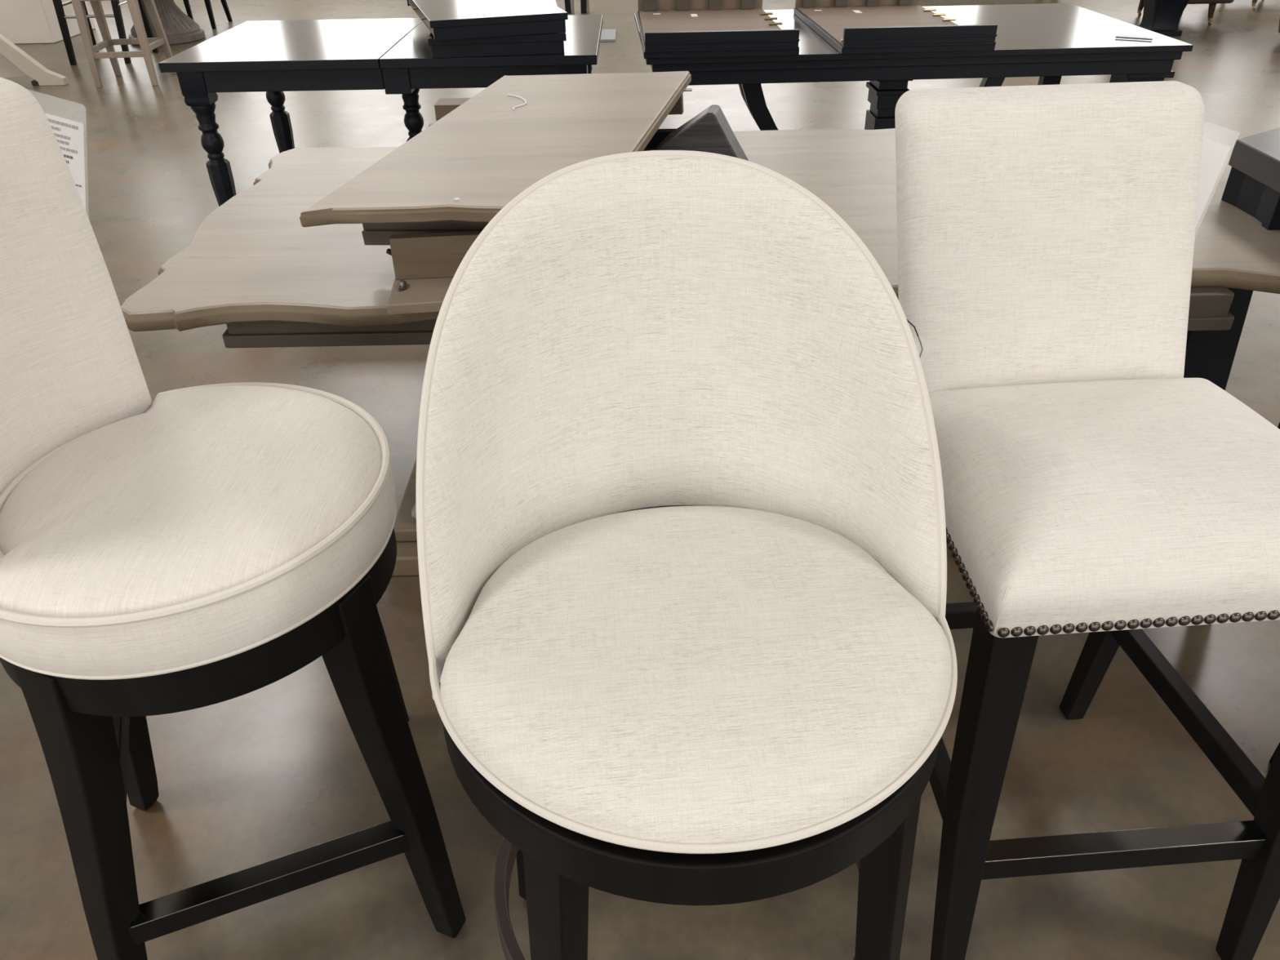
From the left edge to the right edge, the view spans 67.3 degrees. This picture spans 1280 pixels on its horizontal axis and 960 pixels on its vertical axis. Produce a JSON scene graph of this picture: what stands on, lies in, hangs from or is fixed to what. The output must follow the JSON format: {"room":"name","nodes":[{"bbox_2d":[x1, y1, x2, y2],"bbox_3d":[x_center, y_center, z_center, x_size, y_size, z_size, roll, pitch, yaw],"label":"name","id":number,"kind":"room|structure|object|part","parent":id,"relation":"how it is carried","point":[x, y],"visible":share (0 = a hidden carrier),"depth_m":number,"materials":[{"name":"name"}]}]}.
{"room":"store","nodes":[
{"label":"store","id":0,"kind":"room"},
{"bbox_2d":[0,0,95,44],"bbox_3d":[-6.111,-6.377,7.936,1.210,5.000,0.840,-1,34,0],"label":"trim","id":1,"kind":"structure","parent":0,"point":[21,21],"depth_m":8.90,"materials":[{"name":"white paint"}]},
{"bbox_2d":[0,0,1279,959],"bbox_3d":[-0.011,-0.641,3.778,28.000,0.120,25.000,-1,34,0],"label":"floor","id":2,"kind":"structure","parent":0,"point":[278,769],"depth_m":1.92,"materials":[{"name":"concrete"}]},
{"bbox_2d":[0,33,68,85],"bbox_3d":[-4.961,-3.332,7.213,1.100,0.698,0.100,-1,34,0],"label":"trestle","id":3,"kind":"object","parent":2,"relation":"on","point":[15,62],"visible":1,"depth_m":7.32,"materials":[{"name":"beige wood"}]},
{"bbox_3d":[-5.091,-3.333,7.253,0.839,0.660,0.030,-1,34,0],"label":"panel","id":4,"kind":"part","parent":3,"relation":"part of","materials":[{"name":"beige wood"}]},
{"bbox_2d":[52,0,159,65],"bbox_3d":[-4.519,-3.955,8.063,0.555,0.780,0.520,-3,34,-3],"label":"counter stool","id":5,"kind":"object","parent":2,"relation":"on","point":[58,4],"visible":0.78,"depth_m":7.96,"materials":[{"name":"black wood"}]},
{"bbox_3d":[-4.742,-3.797,7.886,0.072,0.720,0.087,-3,34,-3],"label":"leg","id":6,"kind":"part","parent":5,"relation":"part of","materials":[{"name":"black wood"}]},
{"bbox_3d":[-4.767,-3.983,8.021,0.022,0.022,0.440,-3,34,-3],"label":"rail","id":7,"kind":"part","parent":5,"relation":"part of","materials":[{"name":"metal"}]},
{"bbox_3d":[-4.514,-3.808,7.896,0.460,0.022,0.022,-3,34,-3],"label":"rail","id":8,"kind":"part","parent":5,"relation":"part of","materials":[{"name":"metal"}]},
{"bbox_3d":[-4.777,-4.036,8.245,0.072,0.720,0.087,-3,34,-3],"label":"leg","id":9,"kind":"part","parent":5,"relation":"part of","materials":[{"name":"black wood"}]},
{"bbox_3d":[-4.291,-3.823,7.912,0.087,0.720,0.087,-3,34,-3],"label":"leg","id":10,"kind":"part","parent":5,"relation":"part of","materials":[{"name":"black wood"}]},
{"bbox_3d":[-4.293,-4.010,8.049,0.022,0.022,0.440,-3,34,-3],"label":"rail","id":11,"kind":"part","parent":5,"relation":"part of","materials":[{"name":"metal"}]},
{"bbox_3d":[-4.298,-4.063,8.273,0.077,0.720,0.087,-3,34,-3],"label":"leg","id":12,"kind":"part","parent":5,"relation":"part of","materials":[{"name":"black wood"}]},
{"bbox_2d":[71,0,177,88],"bbox_3d":[-3.911,-3.413,7.282,0.485,0.725,0.479,-4,34,-5],"label":"counter stool","id":13,"kind":"object","parent":2,"relation":"on","point":[147,44],"visible":0.97,"depth_m":7.23,"materials":[{"name":"grey wood"}]},
{"bbox_3d":[-4.091,-3.249,7.136,0.066,0.620,0.100,-4,34,-5],"label":"leg","id":14,"kind":"part","parent":13,"relation":"part of","materials":[{"name":"grey wood"}]},
{"bbox_3d":[-3.926,-3.616,7.133,0.430,0.060,0.380,-4,34,-5],"label":"seat rail","id":15,"kind":"part","parent":13,"relation":"part of","materials":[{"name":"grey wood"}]},
{"bbox_3d":[-4.134,-3.452,7.442,0.066,0.620,0.120,-4,34,-5],"label":"leg","id":16,"kind":"part","parent":13,"relation":"part of","materials":[{"name":"grey wood"}]},
{"bbox_3d":[-3.710,-3.278,7.170,0.066,0.620,0.100,-4,34,-5],"label":"leg","id":17,"kind":"part","parent":13,"relation":"part of","materials":[{"name":"grey wood"}]},
{"bbox_3d":[-3.737,-3.482,7.477,0.095,0.620,0.120,-4,34,-5],"label":"leg","id":18,"kind":"part","parent":13,"relation":"part of","materials":[{"name":"grey wood"}]},
{"bbox_2d":[128,0,205,45],"bbox_3d":[-4.441,-4.454,8.828,1.080,0.760,1.080,-1,34,0],"label":"pedestal table","id":19,"kind":"object","parent":2,"relation":"on","point":[179,28],"visible":0.69,"depth_m":8.82,"materials":[{"name":"grey wood"}]},
{"bbox_2d":[182,0,232,29],"bbox_3d":[-4.441,-5.005,9.475,0.480,0.960,0.529,-1,34,0],"label":"dining chair","id":20,"kind":"object","parent":2,"relation":"on","point":[207,2],"visible":0.56,"depth_m":9.79,"materials":[{"name":"black wood"}]},
{"bbox_3d":[-4.625,-4.880,9.798,0.062,0.400,0.121,-1,34,0],"label":"leg","id":21,"kind":"part","parent":20,"relation":"part of","materials":[{"name":"black wood"}]},
{"bbox_3d":[-4.243,-4.656,9.451,0.052,0.400,0.052,-1,34,0],"label":"leg","id":22,"kind":"part","parent":20,"relation":"part of","materials":[{"name":"black wood"}]},
{"bbox_3d":[-4.253,-4.887,9.798,0.062,0.400,0.121,-1,34,0],"label":"leg","id":23,"kind":"part","parent":20,"relation":"part of","materials":[{"name":"black wood"}]},
{"bbox_2d":[0,77,466,959],"bbox_3d":[-0.615,0.132,1.354,0.564,1.298,0.556,-14,36,-18],"label":"bar stool","id":24,"kind":"object","parent":2,"relation":"on","point":[195,547],"visible":1,"depth_m":1.24,"materials":[{"name":"fabric"}]},
{"bbox_2d":[44,113,85,209],"bbox_3d":[-0.865,-0.440,1.344,0.197,0.228,0.062,-1,34,0],"label":"price tag","id":25,"kind":"object","parent":24,"relation":"hanging from","point":[68,134],"visible":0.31,"depth_m":1.36,"materials":[{"name":"white paper"}]},
{"bbox_3d":[-0.816,-0.188,1.158,0.152,0.543,0.457,1,34,3],"label":"backrest","id":26,"kind":"part","parent":24,"relation":"part of","materials":[{"name":"fabric"}]},
{"bbox_3d":[-0.716,0.528,1.302,0.066,0.700,0.174,12,36,19],"label":"leg","id":27,"kind":"part","parent":24,"relation":"part of","materials":[{"name":"black wood"}]},
{"bbox_3d":[-0.870,0.324,1.612,0.171,0.700,0.069,11,35,17],"label":"leg","id":28,"kind":"part","parent":24,"relation":"part of","materials":[{"name":"black wood"}]},
{"bbox_3d":[-0.584,0.028,1.285,0.494,0.123,0.552,1,34,3],"label":"seat","id":29,"kind":"part","parent":24,"relation":"part of","materials":[{"name":"fabric"}]},
{"bbox_3d":[-0.537,0.570,1.402,0.377,0.003,0.034,-14,36,-18],"label":"kick plate","id":30,"kind":"part","parent":24,"relation":"part of","materials":[{"name":"metal"}]},
{"bbox_3d":[-0.505,0.241,1.726,0.066,0.700,0.135,12,36,19],"label":"leg","id":31,"kind":"part","parent":24,"relation":"part of","materials":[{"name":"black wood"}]},
{"bbox_3d":[-0.363,0.435,1.432,0.141,0.700,0.111,1,34,3],"label":"leg","id":32,"kind":"part","parent":24,"relation":"part of","materials":[{"name":"black wood"}]},
{"bbox_2d":[158,14,603,206],"bbox_3d":[-1.089,-1.738,4.660,1.820,0.760,1.115,-1,34,0],"label":"dining table","id":33,"kind":"object","parent":2,"relation":"on","point":[394,55],"visible":0.62,"depth_m":4.09,"materials":[{"name":"black paint"}]},
{"bbox_3d":[-1.899,-1.692,4.131,0.110,0.150,0.110,-1,34,0],"label":"leg","id":34,"kind":"part","parent":33,"relation":"part of","materials":[{"name":"black wood"}]},
{"bbox_2d":[426,0,566,57],"bbox_3d":[-0.658,-2.096,4.431,0.583,0.075,1.100,-4,34,-5],"label":"table leaf","id":35,"kind":"object","parent":33,"relation":"on","point":[544,43],"visible":0.51,"depth_m":3.98,"materials":[{"name":"black paint"}]},
{"bbox_2d":[407,0,568,40],"bbox_3d":[-0.738,-2.136,4.357,0.583,0.075,1.100,-10,35,-14],"label":"table leaf","id":36,"kind":"object","parent":35,"relation":"on","point":[446,20],"visible":1,"depth_m":3.96,"materials":[{"name":"black paint"}]},
{"bbox_3d":[-0.974,-2.085,4.301,0.022,0.038,1.044,-10,35,-14],"label":"rail","id":37,"kind":"part","parent":36,"relation":"part of","materials":[{"name":"brown wood"}]},
{"bbox_3d":[-0.279,-1.721,4.131,0.110,0.150,0.110,-1,34,0],"label":"leg","id":38,"kind":"part","parent":33,"relation":"part of","materials":[{"name":"black wood"}]},
{"bbox_2d":[434,97,471,119],"bbox_3d":[-1.134,-2.449,6.333,0.400,0.090,0.200,-1,34,0],"label":"wood block","id":39,"kind":"object","parent":2,"relation":"on","point":[443,106],"visible":0.46,"depth_m":6.25,"materials":[{"name":"brown wood"}]},
{"bbox_2d":[564,0,574,13],"bbox_3d":[-0.755,-5.266,9.821,0.120,0.900,0.060,-1,34,0],"label":"post","id":40,"kind":"object","parent":2,"relation":"on","point":[569,9],"visible":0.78,"depth_m":10.02,"materials":[{"name":"grey wood"}]},
{"bbox_2d":[580,0,589,13],"bbox_3d":[-0.580,-5.269,9.821,0.090,0.900,0.060,-1,34,0],"label":"post","id":41,"kind":"object","parent":2,"relation":"on","point":[584,4],"visible":1,"depth_m":10.02,"materials":[{"name":"grey wood"}]},
{"bbox_2d":[600,29,616,41],"bbox_3d":[-0.314,-4.087,8.833,0.180,0.020,0.560,-1,34,0],"label":"floor outlet cover","id":42,"kind":"object","parent":2,"relation":"on","point":[607,35],"visible":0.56,"depth_m":8.76,"materials":[{"name":"white plastic"}]},
{"bbox_2d":[415,150,957,959],"bbox_3d":[0.055,0.289,1.186,0.590,1.202,0.630,-4,34,-5],"label":"bar stool","id":43,"kind":"object","parent":2,"relation":"on","point":[681,527],"visible":1,"depth_m":1.07,"materials":[{"name":"beige fabric"}]},
{"bbox_3d":[-0.163,0.429,1.435,0.093,0.700,0.050,20,39,28],"label":"leg","id":44,"kind":"part","parent":43,"relation":"part of","materials":[{"name":"black wood"}]},
{"bbox_3d":[-0.089,0.637,1.121,0.050,0.700,0.093,20,39,28],"label":"leg","id":45,"kind":"part","parent":43,"relation":"part of","materials":[{"name":"black wood"}]},
{"bbox_3d":[0.056,0.177,1.086,0.544,0.017,0.544,-4,34,-5],"label":"swivel plate","id":46,"kind":"part","parent":43,"relation":"part of","materials":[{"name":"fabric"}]},
{"bbox_3d":[0.037,-0.076,1.098,0.578,0.485,0.360,-4,34,-5],"label":"backrest","id":47,"kind":"part","parent":43,"relation":"part of","materials":[{"name":"beige fabric"}]},
{"bbox_3d":[0.058,0.163,1.056,0.545,0.092,0.530,-4,34,-5],"label":"seat","id":48,"kind":"part","parent":43,"relation":"part of","materials":[{"name":"beige fabric"}]},
{"bbox_3d":[0.287,0.591,1.179,0.093,0.700,0.050,20,39,28],"label":"leg","id":49,"kind":"part","parent":43,"relation":"part of","materials":[{"name":"black wood"}]},
{"bbox_2d":[906,318,923,358],"bbox_3d":[0.324,-0.160,1.171,0.054,0.090,0.002,-1,34,0],"label":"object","id":50,"kind":"object","parent":43,"relation":"hanging from","point":[908,322],"visible":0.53,"depth_m":1.16,"materials":[{"name":"white plastic"}]},
{"bbox_2d":[120,128,1279,576],"bbox_3d":[0.297,-0.390,2.598,2.701,0.760,1.330,-1,34,0],"label":"dining table","id":51,"kind":"object","parent":2,"relation":"on","point":[251,266],"visible":0.2,"depth_m":2.08,"materials":[{"name":"brown wood"}]},
{"bbox_2d":[386,123,481,315],"bbox_3d":[-0.400,-0.682,2.271,0.301,0.106,1.165,-4,34,-4],"label":"table leaf","id":52,"kind":"object","parent":51,"relation":"on","point":[425,265],"visible":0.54,"depth_m":1.87,"materials":[{"name":"wood"}]},
{"bbox_2d":[299,71,692,244],"bbox_3d":[-0.233,-0.782,2.289,0.587,0.147,1.260,5,34,9],"label":"table leaf","id":53,"kind":"object","parent":52,"relation":"on","point":[483,153],"visible":0.67,"depth_m":2.09,"materials":[{"name":"wood"}]},
{"bbox_3d":[-0.314,-0.487,1.929,0.520,0.030,0.010,3,34,11],"label":"apron moulding","id":54,"kind":"part","parent":53,"relation":"part of","materials":[{"name":"brown wood"}]},
{"bbox_2d":[507,93,527,110],"bbox_3d":[-0.317,-0.986,2.501,0.042,0.008,0.193,-7,34,-8],"label":"thread","id":55,"kind":"object","parent":53,"relation":"on","point":[522,98],"visible":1,"depth_m":2.49,"materials":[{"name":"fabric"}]},
{"bbox_2d":[643,104,748,160],"bbox_3d":[0.126,-0.840,2.416,0.355,0.197,0.190,-1,34,0],"label":"board","id":56,"kind":"object","parent":51,"relation":"on","point":[709,131],"visible":0.18,"depth_m":2.32,"materials":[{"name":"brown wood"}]},
{"bbox_3d":[0.021,-0.784,2.442,0.130,0.077,0.174,-1,34,0],"label":"rail","id":57,"kind":"part","parent":56,"relation":"part of","materials":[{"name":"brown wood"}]},
{"bbox_3d":[0.037,-0.863,2.496,0.166,0.088,0.030,-1,34,0],"label":"panel","id":58,"kind":"part","parent":56,"relation":"part of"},
{"bbox_3d":[0.174,-0.597,2.404,2.060,0.028,1.080,-1,34,0],"label":"apron moulding","id":59,"kind":"part","parent":51,"relation":"part of","materials":[{"name":"wood"}]},
{"bbox_2d":[1221,127,1279,230],"bbox_3d":[1.585,-0.640,2.125,0.415,0.142,0.559,-1,34,0],"label":"box","id":60,"kind":"object","parent":51,"relation":"on","point":[1252,186],"visible":1,"depth_m":2.18,"materials":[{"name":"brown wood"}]},
{"bbox_2d":[634,3,1193,130],"bbox_3d":[1.136,-1.782,4.666,2.265,0.760,1.240,-2,34,-2],"label":"dining table","id":61,"kind":"object","parent":2,"relation":"on","point":[1048,42],"visible":0.52,"depth_m":4.03,"materials":[{"name":"black paint"}]},
{"bbox_2d":[636,0,799,58],"bbox_3d":[0.323,-2.067,4.335,0.645,0.105,1.130,-2,34,-1],"label":"table leaf","id":62,"kind":"object","parent":61,"relation":"on","point":[668,28],"visible":1,"depth_m":4.23,"materials":[{"name":"wood"}]},
{"bbox_3d":[0.315,-2.051,4.354,0.610,0.005,1.085,-2,34,-1],"label":"underside panel","id":63,"kind":"part","parent":62,"relation":"part of","materials":[{"name":"brown wood"}]},
{"bbox_3d":[0.647,-1.716,4.684,0.389,0.645,0.090,-2,34,-2],"label":"curved leg","id":64,"kind":"part","parent":61,"relation":"part of","materials":[{"name":"black wood"}]},
{"bbox_3d":[0.654,-1.627,4.550,0.389,0.645,0.090,-2,34,-2],"label":"curved leg","id":65,"kind":"part","parent":61,"relation":"part of","materials":[{"name":"black wood"}]},
{"bbox_2d":[793,0,997,54],"bbox_3d":[1.119,-2.095,4.355,0.645,0.105,1.130,-2,34,-1],"label":"table leaf","id":66,"kind":"object","parent":61,"relation":"on","point":[849,26],"visible":1,"depth_m":4.05,"materials":[{"name":"wood"}]},
{"bbox_3d":[1.111,-2.079,4.375,0.610,0.005,1.085,-2,34,-1],"label":"underside panel","id":67,"kind":"part","parent":66,"relation":"part of","materials":[{"name":"brown wood"}]},
{"bbox_3d":[1.131,-2.063,4.479,2.215,0.035,1.200,-2,34,-2],"label":"moulding","id":68,"kind":"part","parent":61,"relation":"part of","materials":[{"name":"black wood"}]},
{"bbox_2d":[1116,34,1147,38],"bbox_3d":[2.125,-1.916,4.152,0.120,0.001,0.070,10,35,17],"label":"price card","id":69,"kind":"object","parent":61,"relation":"on","point":[1117,35],"visible":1,"depth_m":4.16,"materials":[{"name":"paper"}]},
{"bbox_2d":[1115,36,1152,39],"bbox_3d":[2.104,-1.881,4.094,0.145,0.006,0.006,15,37,23],"label":"pencil","id":70,"kind":"object","parent":61,"relation":"on","point":[1126,37],"visible":1,"depth_m":4.09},
{"bbox_2d":[894,80,1279,959],"bbox_3d":[0.673,0.110,1.436,0.571,1.205,0.656,-3,34,-3],"label":"bar stool","id":71,"kind":"object","parent":2,"relation":"on","point":[1046,233],"visible":0.84,"depth_m":1.34,"materials":[{"name":"fabric"}]},
{"bbox_3d":[0.461,0.475,1.349,0.058,0.700,0.122,-3,34,-3],"label":"leg","id":72,"kind":"part","parent":71,"relation":"part of","materials":[{"name":"black wood"}]},
{"bbox_3d":[0.607,-0.339,1.431,0.485,0.450,0.140,-3,34,-3],"label":"backrest","id":73,"kind":"part","parent":71,"relation":"part of","materials":[{"name":"fabric"}]},
{"bbox_3d":[0.884,0.200,1.750,0.050,0.700,0.090,-3,34,-3],"label":"leg","id":74,"kind":"part","parent":71,"relation":"part of","materials":[{"name":"black wood"}]},
{"bbox_3d":[0.677,-0.007,1.328,0.553,0.132,0.475,-3,34,-3],"label":"seat","id":75,"kind":"part","parent":71,"relation":"part of","materials":[{"name":"fabric"}]},
{"bbox_3d":[0.703,0.528,1.404,0.424,0.003,0.034,-3,34,-3],"label":"kick plate","id":76,"kind":"part","parent":71,"relation":"part of","materials":[{"name":"metal"}]},
{"bbox_2d":[1195,137,1231,226],"bbox_3d":[0.840,-0.460,1.500,0.142,0.239,0.003,-1,34,0],"label":"price tag","id":77,"kind":"object","parent":71,"relation":"hanging from","point":[1214,154],"visible":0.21,"depth_m":1.48,"materials":[{"name":"white paper"}]},
{"bbox_3d":[0.941,0.449,1.376,0.058,0.700,0.122,-3,34,-3],"label":"leg","id":78,"kind":"part","parent":71,"relation":"part of","materials":[{"name":"black wood"}]},
{"bbox_2d":[1137,0,1190,36],"bbox_3d":[4.584,-4.278,8.320,1.200,0.760,1.000,-1,34,0],"label":"pedestal table","id":79,"kind":"object","parent":2,"relation":"on","point":[1162,17],"visible":0.84,"depth_m":8.37,"materials":[{"name":"black wood"}]},
{"bbox_2d":[1137,0,1234,25],"bbox_3d":[5.036,-4.730,8.905,0.740,0.850,0.806,-1,34,0],"label":"chair","id":80,"kind":"object","parent":2,"relation":"on","point":[1212,3],"visible":0.56,"depth_m":8.77,"materials":[{"name":"brown wood"}]},
{"bbox_3d":[4.848,-4.601,9.259,0.050,0.150,0.054,-1,34,0],"label":"leg","id":81,"kind":"part","parent":80,"relation":"part of","materials":[{"name":"brown wood"}]},
{"bbox_3d":[5.038,-4.604,8.937,0.720,0.235,0.720,-1,34,0],"label":"seat","id":82,"kind":"part","parent":80,"relation":"part of","materials":[{"name":"brown leather"}]},
{"bbox_3d":[5.233,-4.311,8.812,0.050,0.150,0.054,-1,34,0],"label":"leg","id":83,"kind":"part","parent":80,"relation":"part of","materials":[{"name":"brown wood"}]},
{"bbox_2d":[1183,287,1253,391],"bbox_3d":[1.368,-0.252,2.396,0.174,0.722,0.100,-1,34,0],"label":"table leg","id":84,"kind":"object","parent":2,"relation":"on","point":[1210,355],"visible":0.03,"depth_m":2.29,"materials":[{"name":"black wood"}]},
{"bbox_2d":[1251,0,1264,9],"bbox_3d":[6.307,-5.241,9.638,0.740,0.850,0.806,-1,34,0],"label":"chair","id":85,"kind":"object","parent":2,"relation":"on","point":[1254,2],"visible":0.9,"depth_m":9.57,"materials":[{"name":"brown leather"}]},
{"bbox_2d":[1269,422,1279,764],"bbox_3d":[1.468,-0.072,1.702,0.500,1.190,0.527,1,34,3],"label":"bar stool","id":86,"kind":"object","parent":2,"relation":"on","point":[1278,426],"visible":0.11,"depth_m":1.85,"materials":[{"name":"black wood"}]},
{"bbox_3d":[1.248,0.255,1.659,0.080,0.700,0.067,1,34,3],"label":"leg","id":87,"kind":"part","parent":86,"relation":"part of","materials":[{"name":"black wood"}]}
]}

